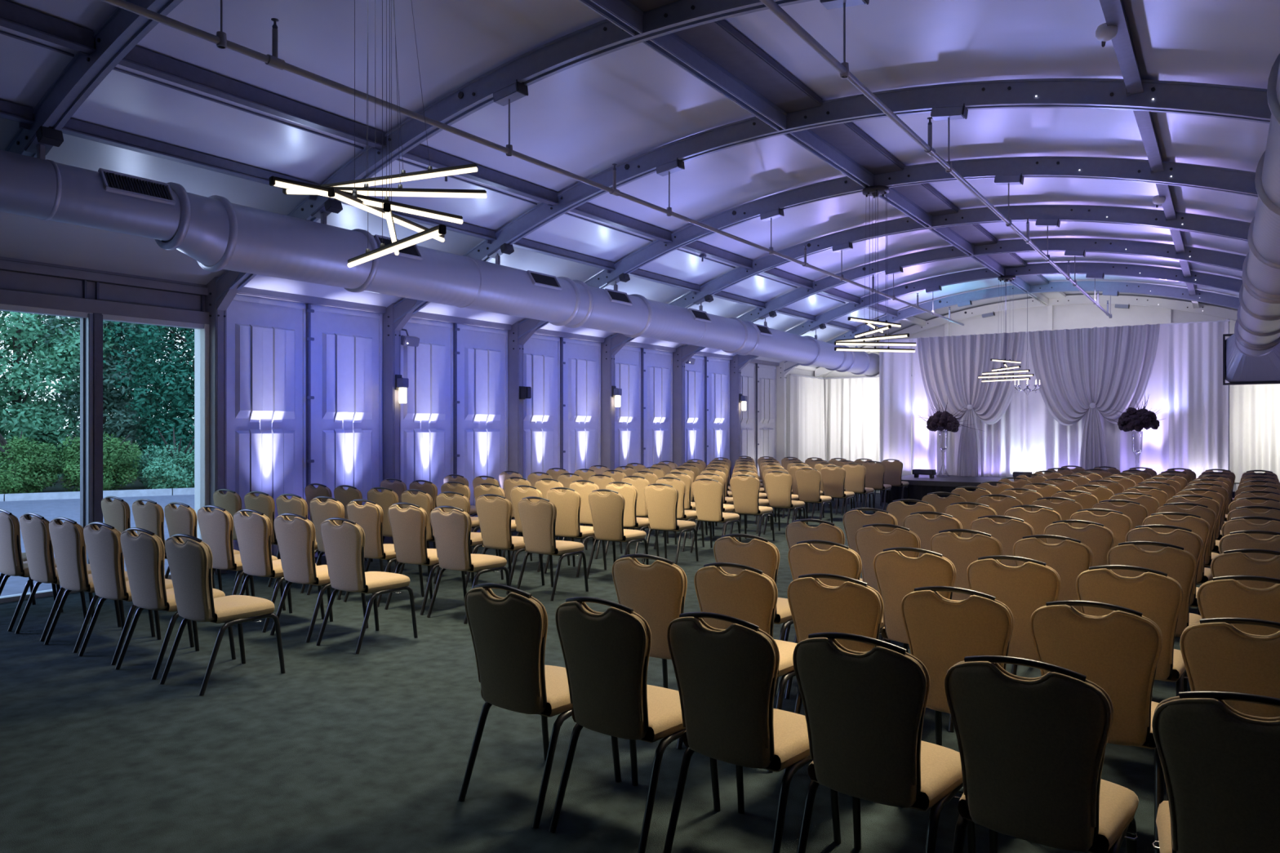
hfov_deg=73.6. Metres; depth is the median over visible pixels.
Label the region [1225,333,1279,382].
hood
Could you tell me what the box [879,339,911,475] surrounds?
drape
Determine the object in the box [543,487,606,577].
banquet chair
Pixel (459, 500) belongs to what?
banquet chair
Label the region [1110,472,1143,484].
banquet chair
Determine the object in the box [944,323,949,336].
trim
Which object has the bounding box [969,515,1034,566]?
banquet chair
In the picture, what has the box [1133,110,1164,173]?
beam
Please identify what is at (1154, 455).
drape
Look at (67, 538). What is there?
banquet chair
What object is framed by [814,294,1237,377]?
beam
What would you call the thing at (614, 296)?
grille
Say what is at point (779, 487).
banquet chair
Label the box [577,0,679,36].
ridge beam
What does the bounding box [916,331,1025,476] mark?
drape
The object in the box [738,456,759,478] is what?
banquet chair
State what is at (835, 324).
beam
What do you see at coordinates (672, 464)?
banquet chair
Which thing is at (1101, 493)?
banquet chair
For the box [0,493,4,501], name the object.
kerb stone
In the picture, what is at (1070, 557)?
banquet chair
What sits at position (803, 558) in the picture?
banquet chair
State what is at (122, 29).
beam
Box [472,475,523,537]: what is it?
banquet chair
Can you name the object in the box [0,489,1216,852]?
floor
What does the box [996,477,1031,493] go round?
banquet chair
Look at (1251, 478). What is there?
banquet chair
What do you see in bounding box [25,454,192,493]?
bank
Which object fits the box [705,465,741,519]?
banquet chair
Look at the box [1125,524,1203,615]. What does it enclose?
banquet chair
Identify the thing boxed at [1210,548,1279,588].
banquet chair
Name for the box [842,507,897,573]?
banquet chair
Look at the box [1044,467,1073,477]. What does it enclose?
banquet chair
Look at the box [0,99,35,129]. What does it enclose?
beam
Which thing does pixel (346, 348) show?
wall panel
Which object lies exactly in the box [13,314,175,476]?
tree
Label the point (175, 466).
shrub
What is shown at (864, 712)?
banquet chair
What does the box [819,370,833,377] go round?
wall column
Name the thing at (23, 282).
wall header
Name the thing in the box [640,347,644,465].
trim
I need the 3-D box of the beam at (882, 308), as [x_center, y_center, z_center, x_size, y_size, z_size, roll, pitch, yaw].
[5.161,-2.563,18.531,0.110,0.145,2.285,0,0,35]
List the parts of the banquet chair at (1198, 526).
rail, seat frame, seat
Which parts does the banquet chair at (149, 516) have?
rail, backrest, leg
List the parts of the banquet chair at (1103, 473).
rail, backrest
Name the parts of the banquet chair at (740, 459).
backrest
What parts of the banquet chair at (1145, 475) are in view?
rail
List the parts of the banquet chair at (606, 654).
rail, backrest, seat, leg, seat frame, leg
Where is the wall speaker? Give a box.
[519,386,531,399]
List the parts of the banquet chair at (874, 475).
backrest, seat, leg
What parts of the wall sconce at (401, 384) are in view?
plate, lamp shade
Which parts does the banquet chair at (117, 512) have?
rail, backrest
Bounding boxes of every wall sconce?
[395,374,408,403]
[611,386,622,407]
[738,393,746,410]
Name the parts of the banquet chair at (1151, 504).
rail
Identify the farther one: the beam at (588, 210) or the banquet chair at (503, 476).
the banquet chair at (503, 476)
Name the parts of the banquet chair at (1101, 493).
rail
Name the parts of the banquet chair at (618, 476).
backrest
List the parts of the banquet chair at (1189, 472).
rail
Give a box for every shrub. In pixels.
[0,431,66,493]
[50,432,142,492]
[128,427,194,488]
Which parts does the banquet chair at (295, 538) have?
rail, backrest, seat, leg, leg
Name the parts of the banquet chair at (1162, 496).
rail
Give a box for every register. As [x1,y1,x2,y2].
[97,168,176,204]
[373,234,423,260]
[526,270,562,290]
[604,288,632,305]
[688,307,711,322]
[755,324,773,336]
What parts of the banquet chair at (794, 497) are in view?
rail, leg, backrest, seat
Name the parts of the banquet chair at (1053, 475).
rail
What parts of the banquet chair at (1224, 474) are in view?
rail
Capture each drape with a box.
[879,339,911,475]
[911,338,964,475]
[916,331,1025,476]
[973,333,1028,477]
[1028,324,1159,470]
[1028,333,1088,473]
[1097,324,1168,474]
[1168,320,1228,478]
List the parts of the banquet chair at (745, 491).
rail, leg, backrest, seat frame, seat, leg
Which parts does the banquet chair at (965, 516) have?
rail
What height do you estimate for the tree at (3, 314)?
8.308 m
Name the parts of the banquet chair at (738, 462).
backrest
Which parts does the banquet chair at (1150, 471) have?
rail, backrest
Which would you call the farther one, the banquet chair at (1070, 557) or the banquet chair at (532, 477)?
the banquet chair at (532, 477)
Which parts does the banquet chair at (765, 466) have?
rail, backrest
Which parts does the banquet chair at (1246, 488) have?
rail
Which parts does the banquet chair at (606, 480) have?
rail, backrest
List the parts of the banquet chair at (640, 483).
rail, backrest, leg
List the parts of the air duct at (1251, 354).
hood frame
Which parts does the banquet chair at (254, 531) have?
rail, backrest, leg, seat, leg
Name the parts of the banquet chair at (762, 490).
backrest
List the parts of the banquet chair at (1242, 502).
rail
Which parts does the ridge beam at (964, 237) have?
ridge plate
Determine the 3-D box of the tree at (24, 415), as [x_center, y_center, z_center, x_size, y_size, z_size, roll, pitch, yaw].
[-15.864,-2.055,21.947,4.370,7.613,4.065,0,0,-29]
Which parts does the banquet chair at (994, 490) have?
rail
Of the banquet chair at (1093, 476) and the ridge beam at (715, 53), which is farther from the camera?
the banquet chair at (1093, 476)
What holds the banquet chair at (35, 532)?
on the floor
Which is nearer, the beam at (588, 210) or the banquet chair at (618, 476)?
the beam at (588, 210)
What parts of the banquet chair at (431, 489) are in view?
rail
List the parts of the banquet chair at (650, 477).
rail, backrest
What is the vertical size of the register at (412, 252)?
0.189 m
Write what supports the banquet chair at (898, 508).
on the floor
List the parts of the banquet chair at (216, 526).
rail, backrest, leg, seat, leg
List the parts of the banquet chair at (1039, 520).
rail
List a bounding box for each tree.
[0,311,26,364]
[0,311,119,481]
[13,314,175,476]
[31,313,194,457]
[102,320,194,479]
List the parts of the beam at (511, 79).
plate, plate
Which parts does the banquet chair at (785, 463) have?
backrest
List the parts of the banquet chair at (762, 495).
backrest, rail, seat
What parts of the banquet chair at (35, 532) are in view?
rail, backrest, seat, leg, leg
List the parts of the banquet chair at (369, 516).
rail, backrest, seat, leg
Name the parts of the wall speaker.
mount plate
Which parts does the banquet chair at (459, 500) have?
rail, backrest, seat, leg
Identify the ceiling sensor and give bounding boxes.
[699,253,706,261]
[1095,22,1117,47]
[1152,195,1165,207]
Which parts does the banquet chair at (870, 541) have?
rail, backrest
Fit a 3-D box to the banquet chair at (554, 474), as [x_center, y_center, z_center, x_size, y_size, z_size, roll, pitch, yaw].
[-1.183,1.129,13.753,0.487,0.951,0.577,0,0,31]
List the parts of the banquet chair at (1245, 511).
rail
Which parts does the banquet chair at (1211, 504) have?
rail, seat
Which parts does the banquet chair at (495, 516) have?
rail, backrest, seat, seat frame, leg, leg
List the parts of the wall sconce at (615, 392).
plate, lamp shade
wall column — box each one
[204,270,239,574]
[382,297,417,544]
[507,318,540,519]
[600,333,628,473]
[672,344,699,466]
[729,354,754,478]
[776,360,797,465]
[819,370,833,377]
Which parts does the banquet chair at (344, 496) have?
rail, backrest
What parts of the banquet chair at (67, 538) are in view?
rail, backrest, seat, leg, leg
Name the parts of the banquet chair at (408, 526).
rail, backrest, seat, leg, leg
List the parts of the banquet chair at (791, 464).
backrest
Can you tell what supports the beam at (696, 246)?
attached to the beam at (1007, 170)
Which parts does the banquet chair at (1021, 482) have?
rail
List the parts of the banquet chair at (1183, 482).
rail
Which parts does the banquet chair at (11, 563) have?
rail, backrest, seat, leg, leg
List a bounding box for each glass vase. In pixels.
[936,430,951,476]
[1131,431,1142,470]
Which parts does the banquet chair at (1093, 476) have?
rail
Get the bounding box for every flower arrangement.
[917,387,982,432]
[1108,393,1164,431]
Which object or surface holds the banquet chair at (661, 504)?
on the floor
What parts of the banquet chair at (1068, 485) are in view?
rail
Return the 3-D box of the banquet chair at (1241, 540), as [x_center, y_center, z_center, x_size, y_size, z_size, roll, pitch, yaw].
[4.060,1.129,5.597,0.487,0.951,0.577,0,0,36]
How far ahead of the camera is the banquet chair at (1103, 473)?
13.16 m
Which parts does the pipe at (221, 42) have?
hanger rod, hanger rod, hanger rod, hanger rod, hanger rod, hanger rod, hanger rod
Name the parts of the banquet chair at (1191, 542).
rail, seat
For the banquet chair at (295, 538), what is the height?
0.951 m
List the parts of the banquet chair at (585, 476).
rail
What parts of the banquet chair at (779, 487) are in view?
rail, backrest, leg, seat frame, seat, leg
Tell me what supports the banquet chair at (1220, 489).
on the floor
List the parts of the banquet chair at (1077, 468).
backrest, rail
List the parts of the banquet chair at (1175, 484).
rail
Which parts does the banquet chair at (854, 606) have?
rail, backrest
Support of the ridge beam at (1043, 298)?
attached to the beam at (1108, 288)
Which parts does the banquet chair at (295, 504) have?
rail, backrest, seat, leg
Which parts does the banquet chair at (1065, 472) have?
rail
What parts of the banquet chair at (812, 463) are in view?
backrest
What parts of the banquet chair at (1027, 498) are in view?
rail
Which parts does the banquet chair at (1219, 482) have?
rail, backrest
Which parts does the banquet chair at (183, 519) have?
rail, backrest, leg, seat, leg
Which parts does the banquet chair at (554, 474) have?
rail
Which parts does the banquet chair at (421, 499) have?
rail, backrest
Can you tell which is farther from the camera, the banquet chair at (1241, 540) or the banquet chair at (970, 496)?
the banquet chair at (970, 496)
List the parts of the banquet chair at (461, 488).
rail, backrest, seat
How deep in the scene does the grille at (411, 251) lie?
8.70 m
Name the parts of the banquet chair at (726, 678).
rail, backrest, leg, seat, seat frame, leg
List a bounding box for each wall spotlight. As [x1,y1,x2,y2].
[400,328,419,346]
[685,357,695,364]
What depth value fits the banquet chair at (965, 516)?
7.40 m
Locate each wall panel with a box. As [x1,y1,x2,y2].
[226,294,306,556]
[311,304,382,556]
[400,317,453,495]
[457,324,507,532]
[523,333,559,479]
[563,337,600,476]
[614,346,640,469]
[644,348,672,469]
[684,355,704,462]
[706,356,729,465]
[741,362,755,465]
[757,364,776,475]
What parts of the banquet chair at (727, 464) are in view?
backrest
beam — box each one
[0,0,96,57]
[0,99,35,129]
[4,0,182,157]
[60,117,319,200]
[113,45,386,150]
[215,0,869,301]
[235,286,386,313]
[340,200,496,244]
[393,78,1271,322]
[395,144,559,206]
[411,311,511,330]
[512,238,615,273]
[518,155,1257,337]
[533,328,604,342]
[564,202,672,243]
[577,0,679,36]
[610,204,1250,349]
[623,341,675,352]
[628,268,700,294]
[642,19,822,131]
[676,240,753,270]
[681,237,1245,358]
[693,351,733,359]
[712,291,765,311]
[737,262,1242,365]
[749,359,779,365]
[756,267,813,289]
[775,307,815,323]
[783,121,903,187]
[783,280,1239,371]
[794,365,817,371]
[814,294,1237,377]
[816,288,860,305]
[825,320,857,333]
[859,297,897,317]
[866,332,888,339]
[878,182,958,227]
[902,315,925,326]
[928,223,997,255]
[970,240,1026,275]
[1008,275,1048,293]
[1027,281,1066,306]
[1099,0,1143,96]
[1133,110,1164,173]
[1155,183,1176,221]
[1169,210,1185,253]
[1178,244,1191,277]
[1186,270,1195,295]
[1191,300,1199,308]
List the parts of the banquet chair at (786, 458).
backrest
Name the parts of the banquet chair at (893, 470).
leg, backrest, seat, leg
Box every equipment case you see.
[911,469,936,478]
[1013,471,1032,479]
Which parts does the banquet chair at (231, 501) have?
rail, backrest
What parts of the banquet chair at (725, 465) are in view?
backrest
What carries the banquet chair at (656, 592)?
on the floor
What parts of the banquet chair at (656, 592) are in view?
rail, backrest, leg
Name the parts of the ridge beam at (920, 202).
ridge plate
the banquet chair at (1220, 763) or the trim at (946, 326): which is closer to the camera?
the banquet chair at (1220, 763)
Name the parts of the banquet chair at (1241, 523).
rail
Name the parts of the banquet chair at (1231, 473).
rail, backrest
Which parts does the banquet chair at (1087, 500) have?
rail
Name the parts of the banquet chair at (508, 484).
rail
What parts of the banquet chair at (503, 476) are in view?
rail, backrest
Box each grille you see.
[103,171,171,199]
[377,236,419,256]
[527,387,531,397]
[529,271,559,287]
[607,290,630,302]
[691,310,709,319]
[756,324,770,333]
[913,470,932,474]
[1013,472,1028,476]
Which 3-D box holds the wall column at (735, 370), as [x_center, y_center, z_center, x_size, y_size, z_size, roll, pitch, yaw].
[2.307,-0.065,19.042,0.650,3.330,0.143,0,0,35]
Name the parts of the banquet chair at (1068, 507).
rail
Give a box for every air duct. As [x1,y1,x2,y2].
[0,144,879,377]
[1222,53,1279,385]
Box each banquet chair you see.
[0,508,87,631]
[0,552,58,609]
[14,512,121,641]
[44,516,155,653]
[78,521,194,665]
[101,496,165,542]
[115,527,235,679]
[132,498,214,588]
[159,533,285,696]
[164,502,249,595]
[196,505,285,610]
[213,488,280,581]
[231,509,324,632]
[240,491,279,586]
[269,513,368,643]
[272,493,321,593]
[304,483,367,564]
[306,496,383,599]
[315,517,417,653]
[333,484,395,563]
[343,498,424,607]
[364,487,430,573]
[380,478,435,548]
[384,502,466,615]
[399,488,466,582]
[408,480,437,510]
[426,505,511,624]
[433,491,503,587]
[440,481,498,555]
[443,474,477,532]
[457,583,621,828]
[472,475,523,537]
[473,483,532,560]
[475,493,544,594]
[498,471,523,536]
[503,476,531,519]
[507,484,570,572]
[516,496,588,600]
[527,471,552,487]
[534,478,587,550]
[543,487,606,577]
[546,467,569,480]
[548,596,720,852]
[555,473,583,542]
[568,480,622,559]
[573,468,598,484]
[586,474,635,545]
[586,488,648,578]
[588,465,611,478]
[601,470,644,529]
[604,481,659,556]
[612,554,687,749]
[613,466,636,517]
[618,475,668,548]
[624,462,645,473]
[631,471,674,536]
[640,466,665,479]
[641,483,698,564]
[649,463,672,475]
[653,476,704,551]
[657,461,677,469]
[662,471,707,539]
[662,612,840,852]
[670,467,709,525]
[676,464,699,481]
[683,461,703,474]
[687,458,706,470]
[689,478,741,552]
[693,562,797,773]
[695,473,739,536]
[698,468,741,529]
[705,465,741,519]
[706,462,731,491]
[709,459,730,486]
[712,457,731,481]
[713,533,793,697]
[729,474,774,541]
[731,470,772,533]
[732,466,769,524]
[733,462,764,516]
[734,457,762,483]
[734,460,763,488]
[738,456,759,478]
[757,456,775,479]
[759,458,779,483]
[760,461,782,511]
[760,463,795,518]
[761,466,799,525]
[763,471,805,534]
[781,457,799,467]
[782,458,813,504]
[782,573,884,776]
[783,519,862,641]
[784,540,890,698]
[786,461,819,513]
[788,464,824,519]
[792,632,976,852]
[794,467,832,524]
[804,457,833,501]
[808,459,839,508]
[813,462,846,515]
[818,465,855,519]
[828,457,857,503]
[834,460,865,508]
[840,462,875,515]
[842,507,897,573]
[853,458,882,505]
[854,523,920,640]
[861,461,892,511]
[873,546,955,732]
[880,458,909,506]
[886,498,936,526]
[900,586,1013,808]
[902,511,962,557]
[921,492,967,518]
[929,528,1003,600]
[943,502,997,537]
[944,655,1138,852]
[951,486,992,508]
[966,555,1060,661]
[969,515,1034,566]
[974,494,1022,523]
[977,481,1015,500]
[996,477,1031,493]
[998,488,1043,511]
[1004,505,1062,542]
[1011,534,1093,675]
[1013,473,1047,488]
[1020,483,1061,501]
[1030,497,1083,525]
[1030,600,1168,852]
[1031,470,1062,482]
[1040,478,1077,494]
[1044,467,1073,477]
[1044,520,1114,566]
[1050,490,1098,511]
[1055,475,1090,485]
[1057,465,1085,472]
[1068,471,1102,482]
[1070,484,1114,501]
[1070,508,1132,547]
[1075,564,1187,696]
[1080,468,1112,477]
[1084,480,1124,495]
[1091,466,1120,474]
[1091,499,1148,528]
[1097,475,1135,490]
[1106,541,1201,637]
[1109,492,1159,516]
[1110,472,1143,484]
[1120,470,1151,480]
[1122,486,1168,507]
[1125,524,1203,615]
[1128,466,1157,477]
[1133,481,1176,499]
[1142,477,1181,494]
[1142,511,1212,584]
[1151,474,1186,491]
[1151,691,1279,852]
[1155,502,1218,567]
[1159,471,1191,484]
[1165,494,1220,554]
[1166,467,1196,481]
[1175,488,1224,540]
[1179,617,1279,717]
[1182,483,1228,529]
[1186,479,1229,521]
[1195,475,1232,514]
[1196,575,1279,635]
[1199,471,1235,504]
[1201,469,1235,502]
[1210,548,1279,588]
[1218,529,1279,559]
[1221,515,1279,539]
[1226,506,1279,524]
[1228,497,1279,512]
[1233,490,1279,503]
[1235,484,1279,496]
[1237,480,1279,490]
[1239,476,1279,485]
[1240,472,1279,481]
[1241,470,1277,477]
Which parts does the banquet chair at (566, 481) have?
rail, backrest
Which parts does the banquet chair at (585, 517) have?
rail, backrest, leg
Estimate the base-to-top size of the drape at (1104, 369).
3.141 m
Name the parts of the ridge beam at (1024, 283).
ridge plate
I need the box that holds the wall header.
[0,256,209,324]
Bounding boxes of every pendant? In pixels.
[269,0,486,267]
[834,185,916,352]
[977,275,1034,382]
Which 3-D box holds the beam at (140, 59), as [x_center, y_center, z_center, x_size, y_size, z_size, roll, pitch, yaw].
[-3.053,-2.563,6.813,0.339,0.145,2.285,0,0,35]
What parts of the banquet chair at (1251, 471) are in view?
rail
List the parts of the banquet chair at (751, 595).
rail, backrest, seat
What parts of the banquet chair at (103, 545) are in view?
rail, backrest, seat, leg, leg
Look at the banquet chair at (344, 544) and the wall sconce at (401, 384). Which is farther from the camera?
the wall sconce at (401, 384)
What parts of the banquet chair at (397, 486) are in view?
rail, backrest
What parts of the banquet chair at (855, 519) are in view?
rail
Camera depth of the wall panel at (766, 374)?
20.66 m
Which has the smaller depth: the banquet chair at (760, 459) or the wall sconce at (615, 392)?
the wall sconce at (615, 392)
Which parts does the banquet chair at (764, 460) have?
backrest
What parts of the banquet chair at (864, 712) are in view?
leg, rail, backrest, seat, seat frame, leg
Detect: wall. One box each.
[241,294,814,480]
[823,294,1237,460]
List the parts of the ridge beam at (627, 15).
ridge plate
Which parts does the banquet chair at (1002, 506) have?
rail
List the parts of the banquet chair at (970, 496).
rail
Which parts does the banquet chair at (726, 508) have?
rail, backrest, leg, seat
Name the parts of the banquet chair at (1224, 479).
rail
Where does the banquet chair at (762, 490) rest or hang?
on the floor
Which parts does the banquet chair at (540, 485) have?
rail, backrest, leg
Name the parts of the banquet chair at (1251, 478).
rail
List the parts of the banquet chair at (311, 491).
rail, backrest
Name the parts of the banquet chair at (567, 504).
rail, backrest, seat frame, leg, seat, leg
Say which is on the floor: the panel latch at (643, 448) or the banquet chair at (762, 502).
the banquet chair at (762, 502)
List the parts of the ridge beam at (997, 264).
ridge plate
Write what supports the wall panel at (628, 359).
attached to the wall at (797, 371)
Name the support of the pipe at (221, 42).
hanging from the beam at (1007, 170)
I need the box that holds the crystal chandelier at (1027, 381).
[1013,293,1041,395]
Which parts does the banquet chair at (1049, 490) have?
rail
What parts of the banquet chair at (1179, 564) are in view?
rail, seat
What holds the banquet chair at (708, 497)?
on the floor
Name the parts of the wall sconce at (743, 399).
plate, lamp shade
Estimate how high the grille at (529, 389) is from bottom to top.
0.140 m
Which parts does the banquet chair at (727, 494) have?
rail, backrest, seat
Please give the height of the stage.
0.490 m
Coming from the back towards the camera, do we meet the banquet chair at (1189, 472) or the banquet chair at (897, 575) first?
the banquet chair at (1189, 472)
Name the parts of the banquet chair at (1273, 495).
rail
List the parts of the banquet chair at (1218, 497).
rail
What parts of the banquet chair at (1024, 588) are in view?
rail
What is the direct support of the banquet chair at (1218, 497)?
on the floor
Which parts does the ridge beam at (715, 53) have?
ridge plate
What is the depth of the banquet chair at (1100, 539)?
5.93 m
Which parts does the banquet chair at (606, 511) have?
rail, backrest, leg, seat frame, seat, leg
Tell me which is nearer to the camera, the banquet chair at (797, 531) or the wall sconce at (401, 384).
the banquet chair at (797, 531)
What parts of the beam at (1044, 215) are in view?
plate, plate, plate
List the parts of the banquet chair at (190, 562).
rail, backrest, seat, leg, leg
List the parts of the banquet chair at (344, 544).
rail, backrest, seat frame, leg, seat, leg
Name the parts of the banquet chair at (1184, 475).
rail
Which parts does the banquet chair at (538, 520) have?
rail, backrest, seat frame, leg, seat, leg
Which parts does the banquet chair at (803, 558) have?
rail, backrest, seat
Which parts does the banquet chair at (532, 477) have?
rail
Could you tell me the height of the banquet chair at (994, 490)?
0.951 m
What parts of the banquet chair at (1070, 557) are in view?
rail, backrest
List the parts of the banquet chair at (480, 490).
rail, backrest, seat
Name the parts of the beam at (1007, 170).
plate, plate, plate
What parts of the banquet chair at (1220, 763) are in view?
seat, rail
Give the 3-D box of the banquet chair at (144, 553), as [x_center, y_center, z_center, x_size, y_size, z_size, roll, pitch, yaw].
[-3.115,1.129,5.758,0.487,0.951,0.577,0,0,31]
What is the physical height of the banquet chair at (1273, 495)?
0.951 m
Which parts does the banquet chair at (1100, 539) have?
rail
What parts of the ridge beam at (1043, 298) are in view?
ridge plate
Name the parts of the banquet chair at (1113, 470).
rail, backrest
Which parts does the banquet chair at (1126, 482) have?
rail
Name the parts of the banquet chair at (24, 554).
seat, leg, leg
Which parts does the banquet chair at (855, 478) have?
backrest, seat, leg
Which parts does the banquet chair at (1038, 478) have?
rail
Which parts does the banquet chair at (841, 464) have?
backrest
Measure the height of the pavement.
0.100 m
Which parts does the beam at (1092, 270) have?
plate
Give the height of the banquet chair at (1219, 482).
0.951 m
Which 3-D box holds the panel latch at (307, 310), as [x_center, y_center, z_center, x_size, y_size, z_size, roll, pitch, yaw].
[-3.987,-0.275,10.353,0.025,2.286,0.100,0,0,35]
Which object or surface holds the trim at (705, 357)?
attached to the wall at (797, 371)
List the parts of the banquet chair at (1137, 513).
rail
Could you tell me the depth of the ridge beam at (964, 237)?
13.07 m
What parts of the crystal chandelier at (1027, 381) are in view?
stem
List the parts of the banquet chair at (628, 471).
rail, backrest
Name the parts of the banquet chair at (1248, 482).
backrest, rail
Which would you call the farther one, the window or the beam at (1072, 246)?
the beam at (1072, 246)
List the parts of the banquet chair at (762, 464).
backrest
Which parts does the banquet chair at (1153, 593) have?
rail, seat frame, seat, leg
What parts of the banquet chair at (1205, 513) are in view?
rail, seat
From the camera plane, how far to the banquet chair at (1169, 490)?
10.07 m
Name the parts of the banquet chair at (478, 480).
rail, backrest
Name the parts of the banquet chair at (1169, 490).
rail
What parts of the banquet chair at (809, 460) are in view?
backrest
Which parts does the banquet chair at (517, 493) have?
rail, backrest, leg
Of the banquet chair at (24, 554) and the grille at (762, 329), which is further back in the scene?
the grille at (762, 329)
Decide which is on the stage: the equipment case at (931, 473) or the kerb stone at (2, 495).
the equipment case at (931, 473)
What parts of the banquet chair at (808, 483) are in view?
leg, rail, backrest, seat, leg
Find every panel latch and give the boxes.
[306,308,314,462]
[453,327,459,457]
[560,341,565,453]
[641,351,645,449]
[705,360,708,466]
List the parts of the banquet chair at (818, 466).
backrest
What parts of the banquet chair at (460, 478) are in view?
rail, backrest, seat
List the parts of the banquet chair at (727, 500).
rail, backrest, seat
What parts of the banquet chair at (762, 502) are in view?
rail, backrest, seat, leg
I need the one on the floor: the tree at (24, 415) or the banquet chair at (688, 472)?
the banquet chair at (688, 472)
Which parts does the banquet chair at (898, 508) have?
rail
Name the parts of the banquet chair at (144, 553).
rail, backrest, seat, leg, leg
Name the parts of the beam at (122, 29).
plate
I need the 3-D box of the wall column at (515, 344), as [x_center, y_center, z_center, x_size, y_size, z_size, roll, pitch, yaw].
[-1.753,-0.065,13.150,0.650,3.330,0.143,0,0,35]
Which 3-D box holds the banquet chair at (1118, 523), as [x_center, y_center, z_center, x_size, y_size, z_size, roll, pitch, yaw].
[3.817,1.129,7.027,0.487,0.951,0.577,0,0,37]
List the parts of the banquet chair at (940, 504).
rail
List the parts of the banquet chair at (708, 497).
rail, backrest, leg, seat frame, seat, leg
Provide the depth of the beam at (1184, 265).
13.58 m
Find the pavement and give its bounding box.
[0,493,194,596]
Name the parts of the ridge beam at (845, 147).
ridge plate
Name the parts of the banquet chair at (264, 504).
rail, backrest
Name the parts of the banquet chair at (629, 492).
rail, backrest, seat frame, seat, leg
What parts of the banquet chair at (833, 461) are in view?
backrest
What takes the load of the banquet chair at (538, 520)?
on the floor
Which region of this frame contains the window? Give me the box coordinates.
[0,303,208,603]
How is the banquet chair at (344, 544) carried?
on the floor
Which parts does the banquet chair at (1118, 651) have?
rail, backrest, seat, seat frame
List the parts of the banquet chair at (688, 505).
rail, backrest, seat, leg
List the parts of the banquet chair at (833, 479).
rail, backrest, seat, leg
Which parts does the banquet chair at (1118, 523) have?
rail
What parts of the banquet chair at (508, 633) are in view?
rail, backrest, seat, leg, seat frame, leg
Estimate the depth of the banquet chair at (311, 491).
9.85 m
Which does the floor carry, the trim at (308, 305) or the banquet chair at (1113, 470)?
the banquet chair at (1113, 470)
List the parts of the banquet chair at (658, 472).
rail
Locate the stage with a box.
[882,474,1236,504]
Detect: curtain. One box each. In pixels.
[790,375,825,462]
[825,376,912,474]
[1229,383,1279,489]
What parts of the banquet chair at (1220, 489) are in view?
rail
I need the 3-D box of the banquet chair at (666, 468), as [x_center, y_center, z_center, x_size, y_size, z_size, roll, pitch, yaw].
[0.493,1.129,15.281,0.487,0.951,0.577,0,0,31]
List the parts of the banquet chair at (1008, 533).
rail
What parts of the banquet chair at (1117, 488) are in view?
rail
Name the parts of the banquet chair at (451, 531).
rail, backrest, seat, leg, leg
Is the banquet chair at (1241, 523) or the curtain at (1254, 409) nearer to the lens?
the banquet chair at (1241, 523)
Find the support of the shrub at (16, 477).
on the bank
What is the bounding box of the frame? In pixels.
[873,319,1239,493]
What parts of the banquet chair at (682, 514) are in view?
rail, backrest, leg, seat, leg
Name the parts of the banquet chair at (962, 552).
rail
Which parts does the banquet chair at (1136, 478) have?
rail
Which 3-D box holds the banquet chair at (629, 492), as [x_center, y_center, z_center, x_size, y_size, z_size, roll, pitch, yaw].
[-0.103,1.129,10.347,0.487,0.951,0.577,0,0,32]
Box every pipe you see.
[101,0,964,325]
[760,0,1111,318]
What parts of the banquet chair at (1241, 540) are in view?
rail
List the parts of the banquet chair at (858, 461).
backrest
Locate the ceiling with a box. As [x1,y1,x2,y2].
[0,0,1279,368]
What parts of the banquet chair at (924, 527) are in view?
rail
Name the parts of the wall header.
frame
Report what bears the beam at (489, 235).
attached to the ceiling
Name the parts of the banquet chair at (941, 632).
leg, rail, backrest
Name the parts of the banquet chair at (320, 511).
rail, backrest, leg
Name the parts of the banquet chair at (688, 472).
rail, backrest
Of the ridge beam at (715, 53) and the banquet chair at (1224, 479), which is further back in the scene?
the banquet chair at (1224, 479)
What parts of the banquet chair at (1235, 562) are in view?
rail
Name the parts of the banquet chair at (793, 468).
backrest, rail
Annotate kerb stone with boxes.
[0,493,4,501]
[4,491,79,501]
[102,488,172,497]
[173,488,194,495]
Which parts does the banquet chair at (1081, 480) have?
rail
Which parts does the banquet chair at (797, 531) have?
rail, backrest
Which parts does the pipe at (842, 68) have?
hanger rod, hanger rod, hanger rod, hanger rod, hanger rod, hanger rod, hanger rod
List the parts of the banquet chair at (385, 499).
rail, backrest, leg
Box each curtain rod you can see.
[789,373,822,378]
[822,374,911,379]
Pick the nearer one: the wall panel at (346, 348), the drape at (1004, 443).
the wall panel at (346, 348)
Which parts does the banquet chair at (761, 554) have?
rail, backrest, seat frame, seat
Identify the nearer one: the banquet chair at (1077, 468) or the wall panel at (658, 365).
the banquet chair at (1077, 468)
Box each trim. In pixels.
[306,303,311,520]
[453,323,457,478]
[560,337,563,468]
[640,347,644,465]
[703,356,706,465]
[755,363,757,471]
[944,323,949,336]
[1047,305,1053,330]
[1165,308,1171,323]
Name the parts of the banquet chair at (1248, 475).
rail, backrest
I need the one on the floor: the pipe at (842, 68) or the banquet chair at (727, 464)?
the banquet chair at (727, 464)
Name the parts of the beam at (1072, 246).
plate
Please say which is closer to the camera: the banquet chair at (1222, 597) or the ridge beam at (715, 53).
the banquet chair at (1222, 597)
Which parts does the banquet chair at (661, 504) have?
rail, backrest, leg, seat frame, seat, leg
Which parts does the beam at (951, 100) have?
plate, plate, plate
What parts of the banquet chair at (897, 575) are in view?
seat, leg, rail, backrest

